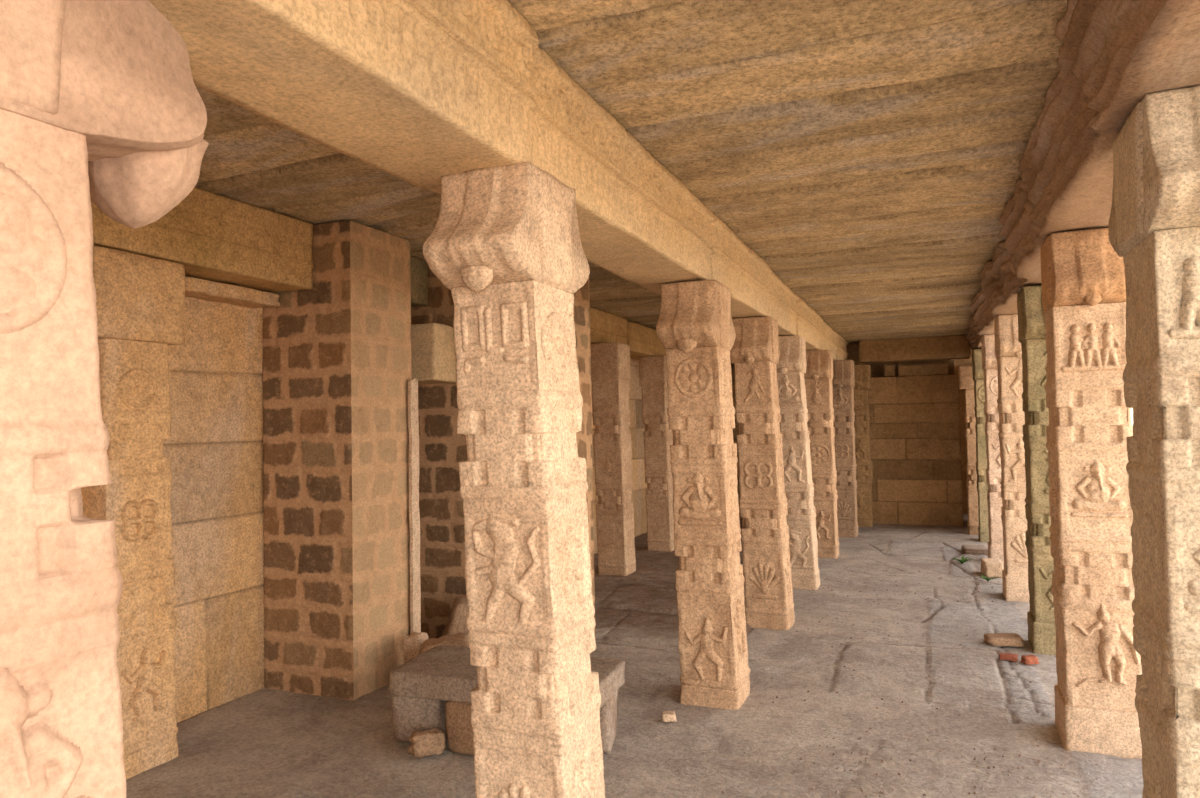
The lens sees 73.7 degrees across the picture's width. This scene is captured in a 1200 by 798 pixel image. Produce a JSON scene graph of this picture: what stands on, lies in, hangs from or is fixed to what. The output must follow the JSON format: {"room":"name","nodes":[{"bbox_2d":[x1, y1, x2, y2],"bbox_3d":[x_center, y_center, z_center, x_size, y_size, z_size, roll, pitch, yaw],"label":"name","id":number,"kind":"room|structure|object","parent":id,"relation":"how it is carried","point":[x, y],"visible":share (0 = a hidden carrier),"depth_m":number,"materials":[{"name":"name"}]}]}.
{"room":"house of worship","nodes":[
{"label":"house of worship","id":0,"kind":"room"},
{"bbox_2d":[163,296,646,722],"bbox_3d":[-2.211,0.361,4.907,0.368,2.860,18.400,-2,-2,22],"label":"wall","id":1,"kind":"structure","parent":0,"point":[214,449],"depth_m":4.56,"materials":[{"name":"stone"}]},
{"bbox_2d":[91,187,313,292],"bbox_3d":[-3.586,-0.931,0.636,0.419,0.386,9.000,-2,-2,22],"label":"beam","id":2,"kind":"structure","parent":1,"relation":"attached to","point":[217,238],"depth_m":4.15,"materials":[{"name":"stone"}]},
{"bbox_2d":[185,276,280,307],"bbox_3d":[-2.133,-0.596,4.482,0.213,0.088,0.752,-2,-2,22],"label":"stone block","id":3,"kind":"object","parent":1,"relation":"attached to","point":[207,290],"visible":0.72,"depth_m":4.46,"materials":[{"name":"stone"}]},
{"bbox_2d":[410,256,427,306],"bbox_3d":[-1.535,-0.837,5.619,0.412,0.323,0.580,-2,-2,22],"label":"beam","id":4,"kind":"structure","parent":1,"relation":"attached to","point":[418,267],"depth_m":5.70,"materials":[{"name":"stone"}]},
{"bbox_2d":[411,262,594,638],"bbox_3d":[-0.820,0.388,5.781,1.569,2.770,0.320,-2,-2,22],"label":"wall","id":5,"kind":"structure","parent":0,"point":[441,449],"depth_m":5.74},
{"bbox_2d":[411,323,455,384],"bbox_3d":[-1.216,-0.306,5.596,0.444,0.392,0.490,-2,-2,20],"label":"stone block","id":6,"kind":"object","parent":5,"relation":"attached to","point":[433,359],"visible":0.51,"depth_m":5.34,"materials":[{"name":"stone"}]},
{"bbox_2d":[195,0,1066,343],"bbox_3d":[0.530,-1.215,4.462,5.850,0.414,19.799,-2,-2,22],"label":"ceiling","id":7,"kind":"structure","parent":0,"point":[869,152],"depth_m":3.41,"materials":[{"name":"stone"}]},
{"bbox_2d":[590,307,626,343],"bbox_3d":[-0.474,-0.756,7.598,0.382,0.357,3.250,-2,-2,22],"label":"beam","id":8,"kind":"structure","parent":7,"relation":"attached to","point":[605,327],"depth_m":8.45,"materials":[{"name":"stone"}]},
{"bbox_2d":[126,514,1143,797],"bbox_3d":[0.510,1.853,4.452,4.950,0.454,19.900,-2,-2,22],"label":"floor","id":9,"kind":"structure","parent":0,"point":[264,742],"depth_m":4.20,"materials":[{"name":"grey stone"}]},
{"bbox_2d":[0,0,208,797],"bbox_3d":[-0.873,0.450,0.982,0.374,2.391,0.850,-2,-2,22],"label":"carved column","id":10,"kind":"structure","parent":9,"relation":"on","point":[101,104],"depth_m":1.04,"materials":[{"name":"stone"}]},
{"bbox_2d":[88,139,208,228],"bbox_3d":[-0.763,-0.354,1.312,0.245,0.149,0.182,-2,-2,39],"label":"pendant","id":11,"kind":"object","parent":10,"relation":"attached to","point":[135,184],"depth_m":1.26,"materials":[{"name":"stone"}]},
{"bbox_2d":[148,0,538,187],"bbox_3d":[-1.084,-0.953,0.843,0.467,0.435,3.690,-2,-2,22],"label":"beam","id":12,"kind":"structure","parent":10,"relation":"on","point":[417,92],"depth_m":1.94,"materials":[{"name":"stone"}]},
{"bbox_2d":[81,246,184,778],"bbox_3d":[-2.277,0.545,3.736,0.410,2.422,0.476,-2,-2,22],"label":"stone pilaster","id":13,"kind":"object","parent":9,"relation":"on","point":[140,300],"visible":0.59,"depth_m":3.68,"materials":[{"name":"stone"}]},
{"bbox_2d":[263,221,411,699],"bbox_3d":[-1.621,0.372,4.987,0.697,2.782,0.614,-2,-2,22],"label":"pier","id":14,"kind":"object","parent":9,"relation":"on","point":[337,351],"visible":0.95,"depth_m":4.73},
{"bbox_2d":[408,379,420,633],"bbox_3d":[-1.177,0.805,5.075,0.035,1.874,0.089,-2,-2,22],"label":"upright slab","id":15,"kind":"object","parent":9,"relation":"on","point":[413,423],"visible":0.7,"depth_m":5.06,"materials":[{"name":"stone"}]},
{"bbox_2d":[402,631,427,662],"bbox_3d":[-1.121,1.571,4.860,0.128,0.301,0.121,-2,-2,17],"label":"rubble stone","id":16,"kind":"object","parent":9,"relation":"on","point":[412,643],"visible":0.48,"depth_m":4.82,"materials":[{"name":"stone"}]},
{"bbox_2d":[391,695,447,741],"bbox_3d":[-0.878,1.563,4.005,0.280,0.255,0.264,-1,-2,6],"label":"rubble stone","id":17,"kind":"object","parent":9,"relation":"on","point":[409,714],"visible":0.48,"depth_m":3.89,"materials":[{"name":"stone"}]},
{"bbox_2d":[388,645,624,707],"bbox_3d":[-0.459,1.389,3.997,1.096,0.117,0.509,-2,-2,18],"label":"bench slab","id":18,"kind":"object","parent":17,"relation":"on","point":[441,672],"visible":0.51,"depth_m":3.90,"materials":[{"name":"stone"}]},
{"bbox_2d":[408,728,445,758],"bbox_3d":[-0.817,1.623,3.778,0.170,0.118,0.102,0,-2,-33],"label":"rubble stone","id":19,"kind":"object","parent":9,"relation":"on","point":[432,741],"visible":1,"depth_m":3.75,"materials":[{"name":"brown stone"}]},
{"bbox_2d":[420,633,469,653],"bbox_3d":[-0.909,1.562,4.721,0.303,0.302,0.257,-1,-2,-11],"label":"rubble stone","id":20,"kind":"object","parent":9,"relation":"on","point":[459,639],"visible":0.24,"depth_m":4.70,"materials":[{"name":"brown stone"}]},
{"bbox_2d":[442,597,468,635],"bbox_3d":[-0.855,1.517,5.295,0.413,0.426,0.219,0,-2,-18],"label":"rubble stone","id":21,"kind":"object","parent":9,"relation":"on","point":[457,623],"visible":0.23,"depth_m":5.18,"materials":[{"name":"brown stone"}]},
{"bbox_2d":[445,701,473,754],"bbox_3d":[-0.590,1.557,3.844,0.252,0.247,0.211,-2,-2,29],"label":"rubble stone","id":22,"kind":"object","parent":9,"relation":"on","point":[459,729],"visible":0.38,"depth_m":3.77,"materials":[{"name":"brown stone"}]},
{"bbox_2d":[422,162,604,797],"bbox_3d":[-0.237,0.491,2.556,0.416,2.386,0.615,-2,-2,22],"label":"carved column","id":23,"kind":"structure","parent":9,"relation":"on","point":[505,241],"depth_m":2.44,"materials":[{"name":"stone"}]},
{"bbox_2d":[460,266,492,291],"bbox_3d":[-0.367,-0.355,2.392,0.111,0.070,0.082,-2,-2,39],"label":"pendant","id":24,"kind":"object","parent":23,"relation":"attached to","point":[476,278],"depth_m":2.37,"materials":[{"name":"stone"}]},
{"bbox_2d":[424,45,714,287],"bbox_3d":[0.043,-0.885,3.612,0.439,0.412,2.270,-2,-2,22],"label":"beam","id":25,"kind":"structure","parent":23,"relation":"on","point":[638,222],"depth_m":3.30,"materials":[{"name":"stone"}]},
{"bbox_2d":[600,689,617,753],"bbox_3d":[-0.034,1.547,3.852,0.209,0.248,0.237,-1,-2,11],"label":"rubble stone","id":26,"kind":"object","parent":9,"relation":"on","point":[608,711],"visible":0.36,"depth_m":3.73,"materials":[{"name":"stone"}]},
{"bbox_2d":[590,342,635,575],"bbox_3d":[0.134,0.642,8.228,0.369,2.422,0.346,-2,-2,22],"label":"pillar","id":27,"kind":"structure","parent":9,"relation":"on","point":[610,362],"depth_m":8.10,"materials":[{"name":"stone"}]},
{"bbox_2d":[639,355,674,550],"bbox_3d":[0.733,0.682,9.885,0.372,2.422,0.345,-2,-2,22],"label":"pillar","id":28,"kind":"structure","parent":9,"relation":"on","point":[653,371],"depth_m":9.75,"materials":[{"name":"stone"}]},
{"bbox_2d":[627,321,665,359],"bbox_3d":[0.931,-0.664,10.971,0.406,0.332,4.040,-2,-2,22],"label":"beam","id":29,"kind":"structure","parent":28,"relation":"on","point":[642,340],"depth_m":9.50,"materials":[{"name":"stone"}]},
{"bbox_2d":[662,711,675,721],"bbox_3d":[0.357,1.652,4.162,0.074,0.043,0.064,-1,-2,-2],"label":"pebble","id":30,"kind":"object","parent":9,"relation":"on","point":[667,716],"visible":1,"depth_m":4.13,"materials":[{"name":"stone"}]},
{"bbox_2d":[656,280,750,709],"bbox_3d":[0.606,0.540,4.566,0.409,2.381,0.637,-2,-2,22],"label":"carved column","id":31,"kind":"structure","parent":9,"relation":"on","point":[695,328],"depth_m":4.42,"materials":[{"name":"stone"}]},
{"bbox_2d":[676,339,696,352],"bbox_3d":[0.476,-0.289,4.391,0.117,0.070,0.087,-1,-2,5],"label":"pendant","id":32,"kind":"object","parent":31,"relation":"attached to","point":[685,345],"depth_m":4.36,"materials":[{"name":"stone"}]},
{"bbox_2d":[730,316,793,629],"bbox_3d":[1.252,0.576,6.186,0.416,2.388,0.549,-2,-2,22],"label":"carved column","id":33,"kind":"structure","parent":9,"relation":"on","point":[755,352],"depth_m":6.04,"materials":[{"name":"stone"}]},
{"bbox_2d":[647,215,771,318],"bbox_3d":[0.810,-0.836,5.464,0.445,0.402,1.720,-2,-2,22],"label":"beam","id":34,"kind":"structure","parent":33,"relation":"on","point":[734,264],"depth_m":5.27,"materials":[{"name":"stone"}]},
{"bbox_2d":[744,357,754,363],"bbox_3d":[1.127,-0.292,6.043,0.086,0.050,0.064,-1,-2,5],"label":"pendant","id":35,"kind":"object","parent":33,"relation":"attached to","point":[747,360],"depth_m":6.03,"materials":[{"name":"stone"}]},
{"bbox_2d":[768,272,798,335],"bbox_3d":[1.419,-0.796,6.959,0.430,0.392,1.490,-2,-2,22],"label":"beam","id":36,"kind":"structure","parent":33,"relation":"on","point":[782,306],"depth_m":6.83,"materials":[{"name":"stone"}]},
{"bbox_2d":[776,335,819,589],"bbox_3d":[1.825,0.608,7.560,0.423,2.389,0.545,-2,-2,22],"label":"carved column","id":37,"kind":"structure","parent":9,"relation":"on","point":[791,366],"depth_m":7.41,"materials":[{"name":"stone"}]},
{"bbox_2d":[778,368,787,373],"bbox_3d":[1.697,-0.259,7.416,0.086,0.050,0.064,-2,-2,39],"label":"pendant","id":38,"kind":"object","parent":37,"relation":"attached to","point":[782,370],"depth_m":7.40,"materials":[{"name":"stone"}]},
{"bbox_2d":[796,298,822,350],"bbox_3d":[2.045,-0.756,8.458,0.443,0.380,1.740,-2,-2,22],"label":"beam","id":39,"kind":"structure","parent":37,"relation":"on","point":[808,323],"depth_m":8.24,"materials":[{"name":"stone"}]},
{"bbox_2d":[804,350,838,557],"bbox_3d":[2.520,0.646,9.176,0.360,2.389,0.572,-2,-2,22],"label":"carved column","id":40,"kind":"structure","parent":9,"relation":"on","point":[818,377],"depth_m":9.02,"materials":[{"name":"stone"}]},
{"bbox_2d":[811,375,818,379],"bbox_3d":[2.420,-0.240,9.011,0.086,0.050,0.064,-2,-2,39],"label":"pendant","id":41,"kind":"object","parent":40,"relation":"attached to","point":[813,377],"depth_m":9.00,"materials":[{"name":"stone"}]},
{"bbox_2d":[832,360,858,536],"bbox_3d":[3.254,0.681,10.731,0.344,2.388,0.566,-2,-2,22],"label":"carved column","id":42,"kind":"structure","parent":9,"relation":"on","point":[843,380],"depth_m":10.57,"materials":[{"name":"brown stone"}]},
{"bbox_2d":[820,321,837,359],"bbox_3d":[2.704,-0.711,10.079,0.427,0.371,1.740,-2,-2,22],"label":"beam","id":43,"kind":"structure","parent":42,"relation":"on","point":[829,336],"depth_m":9.92,"materials":[{"name":"stone"}]},
{"bbox_2d":[836,334,847,359],"bbox_3d":[3.292,-0.673,11.485,0.441,0.365,1.290,-2,-2,22],"label":"beam","id":44,"kind":"structure","parent":42,"relation":"on","point":[842,344],"depth_m":11.16,"materials":[{"name":"stone"}]},
{"bbox_2d":[854,365,872,526],"bbox_3d":[3.818,0.702,11.729,0.348,2.389,0.467,-2,-2,22],"label":"carved column","id":45,"kind":"structure","parent":9,"relation":"on","point":[862,373],"depth_m":11.59,"materials":[{"name":"beige stone"}]},
{"bbox_2d":[859,335,970,362],"bbox_3d":[4.528,-0.714,11.555,1.490,0.325,0.351,-2,-2,22],"label":"stone lintel","id":46,"kind":"object","parent":45,"relation":"on","point":[956,346],"visible":0.92,"depth_m":11.40,"materials":[{"name":"brown stone"}]},
{"bbox_2d":[722,570,1079,797],"bbox_3d":[1.886,1.672,5.079,1.534,0.013,6.897,-2,-2,22],"label":"gravel","id":47,"kind":"object","parent":9,"relation":"on","point":[1020,755],"visible":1,"depth_m":3.63,"materials":[{"name":"gravel"}]},
{"bbox_2d":[953,556,971,563],"bbox_3d":[3.818,1.707,8.431,0.201,0.069,0.201,-1,-2,-1],"label":"weed","id":48,"kind":"object","parent":9,"relation":"on","point":[962,560],"visible":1,"depth_m":8.43,"materials":[{"name":"green plant"}]},
{"bbox_2d":[958,365,978,534],"bbox_3d":[5.002,0.698,10.704,0.314,2.292,0.243,-2,-2,22],"label":"stone post","id":49,"kind":"object","parent":9,"relation":"on","point":[966,381],"visible":0.59,"depth_m":10.63,"materials":[{"name":"stone"}]},
{"bbox_2d":[961,545,987,555],"bbox_3d":[4.284,1.722,9.121,0.274,0.073,0.386,-2,-2,17],"label":"flat stone","id":50,"kind":"object","parent":9,"relation":"on","point":[967,549],"visible":0.86,"depth_m":8.99,"materials":[{"name":"stone"}]},
{"bbox_2d":[972,349,988,541],"bbox_3d":[4.914,0.601,10.082,0.344,2.452,0.564,-2,-2,22],"label":"carved column","id":51,"kind":"structure","parent":9,"relation":"on","point":[978,373],"depth_m":9.98,"materials":[{"name":"stone"}]},
{"bbox_2d":[964,316,982,350],"bbox_3d":[4.808,-0.787,9.943,0.436,0.286,2.990,-2,-2,22],"label":"beam","id":52,"kind":"structure","parent":51,"relation":"on","point":[972,334],"depth_m":9.92,"materials":[{"name":"stone"}]},
{"bbox_2d":[979,575,998,580],"bbox_3d":[3.623,1.688,7.503,0.126,0.055,0.172,0,-2,-21],"label":"weed","id":53,"kind":"object","parent":9,"relation":"on","point":[983,577],"visible":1,"depth_m":7.49,"materials":[{"name":"green plant"}]},
{"bbox_2d":[981,334,1003,564],"bbox_3d":[4.288,0.553,8.513,0.344,2.472,0.569,-2,-2,22],"label":"carved column","id":54,"kind":"structure","parent":9,"relation":"on","point":[989,361],"depth_m":8.41,"materials":[{"name":"stone"}]},
{"bbox_2d":[971,286,994,334],"bbox_3d":[3.888,-0.847,7.781,0.490,0.303,1.690,-2,-2,22],"label":"beam","id":55,"kind":"structure","parent":54,"relation":"on","point":[981,308],"depth_m":7.69,"materials":[{"name":"stone"}]},
{"bbox_2d":[981,558,1003,577],"bbox_3d":[3.842,1.653,7.843,0.168,0.146,0.319,-2,-2,17],"label":"stone block","id":56,"kind":"object","parent":9,"relation":"on","point":[990,567],"visible":0.96,"depth_m":7.72,"materials":[{"name":"stone"}]},
{"bbox_2d":[984,633,1023,646],"bbox_3d":[2.748,1.639,5.452,0.234,0.065,0.155,-1,-2,12],"label":"flat stone","id":57,"kind":"object","parent":9,"relation":"on","point":[994,639],"visible":1,"depth_m":5.39,"materials":[{"name":"brown stone"}]},
{"bbox_2d":[999,653,1017,661],"bbox_3d":[2.604,1.645,5.098,0.107,0.037,0.066,-2,-2,35],"label":"fragment","id":58,"kind":"object","parent":9,"relation":"on","point":[1002,656],"visible":1,"depth_m":5.08,"materials":[{"name":"brick"}]},
{"bbox_2d":[994,314,1029,601],"bbox_3d":[3.639,0.515,6.912,0.345,2.472,0.565,-2,-2,22],"label":"carved column","id":59,"kind":"structure","parent":9,"relation":"on","point":[1008,352],"depth_m":6.79,"materials":[{"name":"stone"}]},
{"bbox_2d":[980,246,1022,316],"bbox_3d":[3.240,-0.889,6.210,0.489,0.315,1.690,-2,-2,22],"label":"beam","id":60,"kind":"structure","parent":59,"relation":"on","point":[999,283],"depth_m":6.14,"materials":[{"name":"stone"}]},
{"bbox_2d":[1015,351,1021,357],"bbox_3d":[3.543,-0.374,6.744,0.086,0.050,0.064,-2,-2,39],"label":"pendant","id":61,"kind":"object","parent":59,"relation":"attached to","point":[1018,354],"depth_m":6.73,"materials":[{"name":"stone"}]},
{"bbox_2d":[1021,655,1038,664],"bbox_3d":[2.695,1.635,5.016,0.091,0.049,0.067,-1,-2,-7],"label":"fragment","id":62,"kind":"object","parent":9,"relation":"on","point":[1026,659],"visible":1,"depth_m":4.99,"materials":[{"name":"brick"}]},
{"bbox_2d":[1017,285,1055,654],"bbox_3d":[3.042,0.483,5.373,0.346,2.461,0.573,-2,-2,22],"label":"carved column","id":63,"kind":"structure","parent":9,"relation":"on","point":[1031,316],"depth_m":5.27,"materials":[{"name":"stone"}]},
{"bbox_2d":[1040,228,1141,757],"bbox_3d":[2.377,0.443,3.881,0.367,2.471,0.552,-2,-2,22],"label":"carved column","id":64,"kind":"structure","parent":9,"relation":"on","point":[1083,296],"depth_m":3.72,"materials":[{"name":"stone"}]},
{"bbox_2d":[998,178,1044,286],"bbox_3d":[2.603,-0.930,4.662,0.486,0.325,1.640,-2,-2,22],"label":"beam","id":65,"kind":"structure","parent":64,"relation":"on","point":[1023,242],"depth_m":4.51,"materials":[{"name":"stone"}]},
{"bbox_2d":[1018,57,1119,237],"bbox_3d":[1.987,-0.972,3.163,0.481,0.334,1.580,-2,-2,22],"label":"beam","id":66,"kind":"structure","parent":64,"relation":"on","point":[1066,166],"depth_m":3.11,"materials":[{"name":"stone"}]},
{"bbox_2d":[1083,295,1100,305],"bbox_3d":[2.286,-0.455,3.714,0.077,0.050,0.057,-2,-2,22],"label":"pendant","id":67,"kind":"object","parent":64,"relation":"attached to","point":[1091,300],"depth_m":3.70,"materials":[{"name":"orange stone"}]},
{"bbox_2d":[1108,86,1199,797],"bbox_3d":[1.719,0.409,2.254,0.354,2.461,0.693,-2,-2,22],"label":"carved column","id":68,"kind":"structure","parent":9,"relation":"on","point":[1154,224],"depth_m":2.14,"materials":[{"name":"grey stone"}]},
{"bbox_2d":[1054,0,1199,134],"bbox_3d":[0.834,-1.034,0.416,0.517,0.358,4.360,-2,-2,22],"label":"beam","id":69,"kind":"structure","parent":68,"relation":"on","point":[1123,51],"depth_m":2.09,"materials":[{"name":"stone"}]},
{"bbox_2d":[731,343,953,382],"bbox_3d":[3.374,0.513,12.820,4.250,2.850,0.369,-2,-2,22],"label":"wall","id":70,"kind":"structure","parent":0,"point":[877,369],"depth_m":12.30,"materials":[{"name":"brown stone"}]},
{"bbox_2d":[732,374,962,525],"bbox_3d":[3.351,0.816,12.412,4.100,2.220,0.367,-2,-2,22],"label":"wall","id":71,"kind":"structure","parent":0,"point":[916,471],"depth_m":11.71,"materials":[{"name":"stone"}]},
{"bbox_2d":[884,364,894,376],"bbox_3d":[4.345,-0.419,12.013,0.160,0.199,0.231,-2,-2,22],"label":"stone block","id":72,"kind":"object","parent":71,"relation":"on","point":[889,369],"visible":0.87,"depth_m":11.91,"materials":[{"name":"brown stone"}]},
{"bbox_2d":[898,363,948,376],"bbox_3d":[4.781,-0.423,11.845,0.700,0.178,0.288,-2,-2,22],"label":"stone block","id":73,"kind":"object","parent":71,"relation":"on","point":[937,368],"visible":0.88,"depth_m":11.71,"materials":[{"name":"brown stone"}]},
{"bbox_2d":[954,346,971,514],"bbox_3d":[5.951,0.473,12.972,2.100,2.850,0.365,-2,-2,22],"label":"wall","id":74,"kind":"structure","parent":0,"point":[957,362],"depth_m":12.84,"materials":[{"name":"brown stone"}]}
]}

